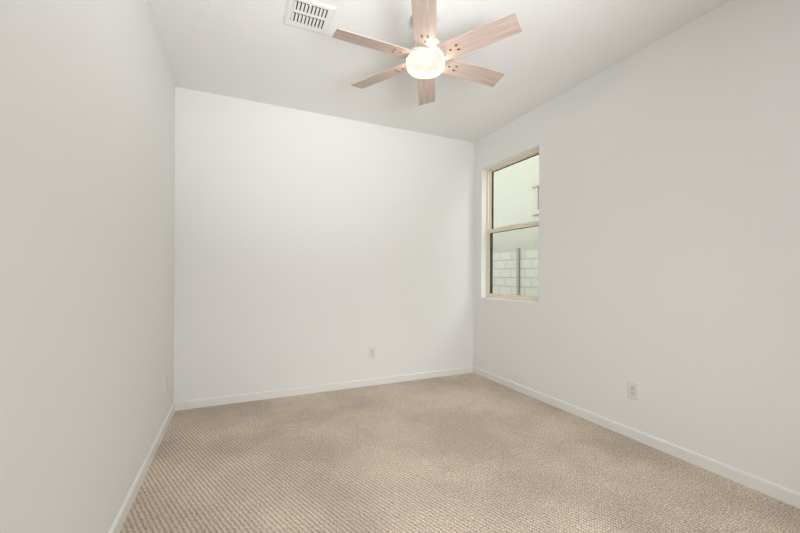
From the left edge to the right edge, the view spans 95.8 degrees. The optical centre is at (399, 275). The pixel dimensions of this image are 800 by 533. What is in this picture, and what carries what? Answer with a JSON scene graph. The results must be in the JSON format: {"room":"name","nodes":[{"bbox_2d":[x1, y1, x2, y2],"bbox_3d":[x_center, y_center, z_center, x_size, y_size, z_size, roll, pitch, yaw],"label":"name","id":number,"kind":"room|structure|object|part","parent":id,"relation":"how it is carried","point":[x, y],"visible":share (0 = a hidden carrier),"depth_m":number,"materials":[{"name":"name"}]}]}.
{"room":"empty bedroom","nodes":[
{"label":"empty bedroom","id":0,"kind":"room"},
{"bbox_2d":[0,0,174,532],"bbox_3d":[-0.782,-0.221,0.371,0.150,2.740,6.120,0,0,-24],"label":"wall","id":1,"kind":"structure","parent":0,"point":[87,87],"depth_m":1.23,"materials":[{"name":"white paint"}]},
{"bbox_2d":[108,402,174,532],"bbox_3d":[-1.012,1.112,1.066,0.013,0.073,4.370,0,0,-24],"label":"baseboard","id":2,"kind":"structure","parent":1,"relation":"attached to","point":[116,527],"depth_m":1.94,"materials":[{"name":"white wood"}]},
{"bbox_2d":[164,373,166,392],"bbox_3d":[-1.752,0.805,2.706,0.009,0.122,0.078,0,0,-24],"label":"wall outlet","id":3,"kind":"object","parent":1,"relation":"attached to","point":[165,387],"visible":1,"depth_m":2.67,"materials":[{"name":"white plastic"}]},
{"bbox_2d":[174,87,473,401],"bbox_3d":[-0.546,-0.220,3.752,3.058,2.740,0.150,0,0,-24],"label":"wall","id":4,"kind":"structure","parent":0,"point":[305,242],"depth_m":3.52,"materials":[{"name":"white paint"}]},
{"bbox_2d":[175,366,472,410],"bbox_3d":[-0.519,1.114,3.678,3.032,0.073,0.013,0,0,-24],"label":"baseboard","id":5,"kind":"structure","parent":4,"relation":"attached to","point":[230,399],"depth_m":3.52,"materials":[{"name":"white wood"}]},
{"bbox_2d":[369,347,375,358],"bbox_3d":[-0.290,0.813,3.782,0.078,0.122,0.009,0,0,-24],"label":"wall outlet","id":6,"kind":"object","parent":4,"relation":"attached to","point":[372,350],"visible":1,"depth_m":3.78,"materials":[{"name":"white plastic"}]},
{"bbox_2d":[147,0,729,142],"bbox_3d":[0.687,-1.644,1.030,3.358,0.120,6.120,0,0,-24],"label":"ceiling","id":7,"kind":"structure","parent":0,"point":[240,49],"depth_m":2.57,"materials":[{"name":"white paint"}]},
{"bbox_2d":[283,0,336,35],"bbox_3d":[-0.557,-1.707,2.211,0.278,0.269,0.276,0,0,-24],"label":"ceiling vent","id":8,"kind":"object","parent":7,"relation":"in","point":[310,15],"visible":1,"depth_m":2.22,"materials":[{"name":"white metal"}]},
{"bbox_2d":[332,0,521,105],"bbox_3d":[0.157,-1.413,2.198,1.126,0.347,1.041,0,0,-24],"label":"ceiling fan","id":9,"kind":"object","parent":7,"relation":"hanging from","point":[426,60],"visible":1,"depth_m":2.09,"materials":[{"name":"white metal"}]},
{"bbox_3d":[-0.148,-1.316,2.057,0.454,0.006,0.124,0,13,-25],"label":"blade","id":10,"kind":"part","parent":9,"relation":"part of","materials":[{"name":"brown wood"}]},
{"bbox_3d":[-0.118,-1.316,2.390,0.454,0.006,0.124,0,13,35],"label":"blade","id":11,"kind":"part","parent":9,"relation":"part of","materials":[{"name":"brown wood"}]},
{"bbox_3d":[0.127,-1.315,1.864,0.124,0.006,0.454,13,1,5],"label":"blade","id":12,"kind":"part","parent":9,"relation":"part of","materials":[{"name":"beige wood"}]},
{"bbox_3d":[0.156,-1.271,2.198,0.235,0.063,0.235,0,0,-24],"label":"lamp shade","id":13,"kind":"part","parent":9,"relation":"part of","materials":[{"name":"white glass"}]},
{"bbox_3d":[0.186,-1.315,2.532,0.124,0.006,0.454,-12,-1,5],"label":"blade","id":14,"kind":"part","parent":9,"relation":"part of","materials":[{"name":"beige wood"}]},
{"bbox_3d":[0.460,-1.313,2.339,0.454,0.006,0.124,0,-13,-25],"label":"blade","id":15,"kind":"part","parent":9,"relation":"part of","materials":[{"name":"brown wood"}]},
{"bbox_3d":[0.430,-1.313,2.005,0.454,0.006,0.124,0,-13,35],"label":"blade","id":16,"kind":"part","parent":9,"relation":"part of","materials":[{"name":"brown wood"}]},
{"bbox_2d":[120,373,799,532],"bbox_3d":[0.674,1.216,1.030,3.358,0.120,6.120,0,0,-24],"label":"floor","id":17,"kind":"structure","parent":0,"point":[468,452],"depth_m":2.11,"materials":[{"name":"carpet"}]},
{"bbox_2d":[473,0,799,492],"bbox_3d":[2.143,-0.207,1.690,0.150,2.740,6.120,0,0,-24],"label":"wall","id":18,"kind":"structure","parent":0,"point":[669,176],"depth_m":2.32,"materials":[{"name":"white paint"}]},
{"bbox_2d":[486,149,538,301],"bbox_3d":[1.217,-0.483,3.821,0.074,1.480,0.870,0,0,-24],"label":"window","id":19,"kind":"structure","parent":18,"relation":"in","point":[490,173],"depth_m":4.17,"materials":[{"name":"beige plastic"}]},
{"bbox_3d":[1.235,-0.133,3.830,0.028,0.774,0.868,0,0,-24],"label":"screen frame","id":20,"kind":"part","parent":19,"relation":"part of","materials":[{"name":"grey"}]},
{"bbox_3d":[1.204,-0.148,3.816,0.026,0.756,0.826,0,0,-24],"label":"sash","id":21,"kind":"part","parent":19,"relation":"part of","materials":[{"name":"beige plastic"}]},
{"bbox_3d":[1.233,-0.847,3.827,0.019,0.714,0.807,0,0,-24],"label":"sash","id":22,"kind":"part","parent":19,"relation":"part of","materials":[{"name":"beige plastic"}]},
{"bbox_2d":[628,380,638,400],"bbox_3d":[1.656,0.817,2.566,0.009,0.122,0.078,0,0,-24],"label":"wall outlet","id":23,"kind":"object","parent":18,"relation":"attached to","point":[633,387],"visible":1,"depth_m":2.56,"materials":[{"name":"white plastic"}]},
{"bbox_2d":[473,366,799,508],"bbox_3d":[1.765,1.124,2.317,0.013,0.073,4.370,0,0,-24],"label":"baseboard","id":24,"kind":"structure","parent":18,"relation":"attached to","point":[784,494],"depth_m":2.35,"materials":[{"name":"white wood"}]},
{"label":"outside","id":25,"kind":"structure","parent":0,"visible":0},
{"bbox_3d":[5.651,1.454,10.229,13.278,0.150,26.000,0,0,-24],"label":"ground","id":26,"kind":"structure","parent":25,"visible":0},
{"bbox_2d":[493,250,538,296],"bbox_3d":[2.797,0.415,7.843,0.150,1.900,20.000,0,0,-24],"label":"wall","id":27,"kind":"structure","parent":26,"relation":"on","point":[504,264],"depth_m":8.12,"materials":[{"name":"white brick"}]},
{"bbox_2d":[493,155,538,252],"bbox_3d":[4.261,-1.728,9.047,0.310,6.200,21.000,0,0,-24],"label":"neighboring house","id":28,"kind":"structure","parent":26,"relation":"on","point":[516,186],"depth_m":10.62,"materials":[{"name":"paint"}]},
{"bbox_3d":[3.994,-1.724,9.335,0.060,0.130,1.525,0,0,-24],"label":"window sill","id":29,"kind":"part","parent":28,"relation":"part of","materials":[{"name":"brown paint"}]},
{"bbox_3d":[3.750,-2.110,9.910,0.034,0.639,0.095,0,0,-24],"label":"window trim","id":30,"kind":"part","parent":28,"relation":"part of","materials":[{"name":"brown paint"}]},
{"bbox_2d":[516,248,520,295],"bbox_3d":[2.618,0.382,8.004,0.042,1.964,0.092,0,0,-24],"label":"fence post","id":31,"kind":"object","parent":26,"relation":"on","point":[518,249],"visible":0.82,"depth_m":7.97,"materials":[{"name":"grey metal"}]}
]}

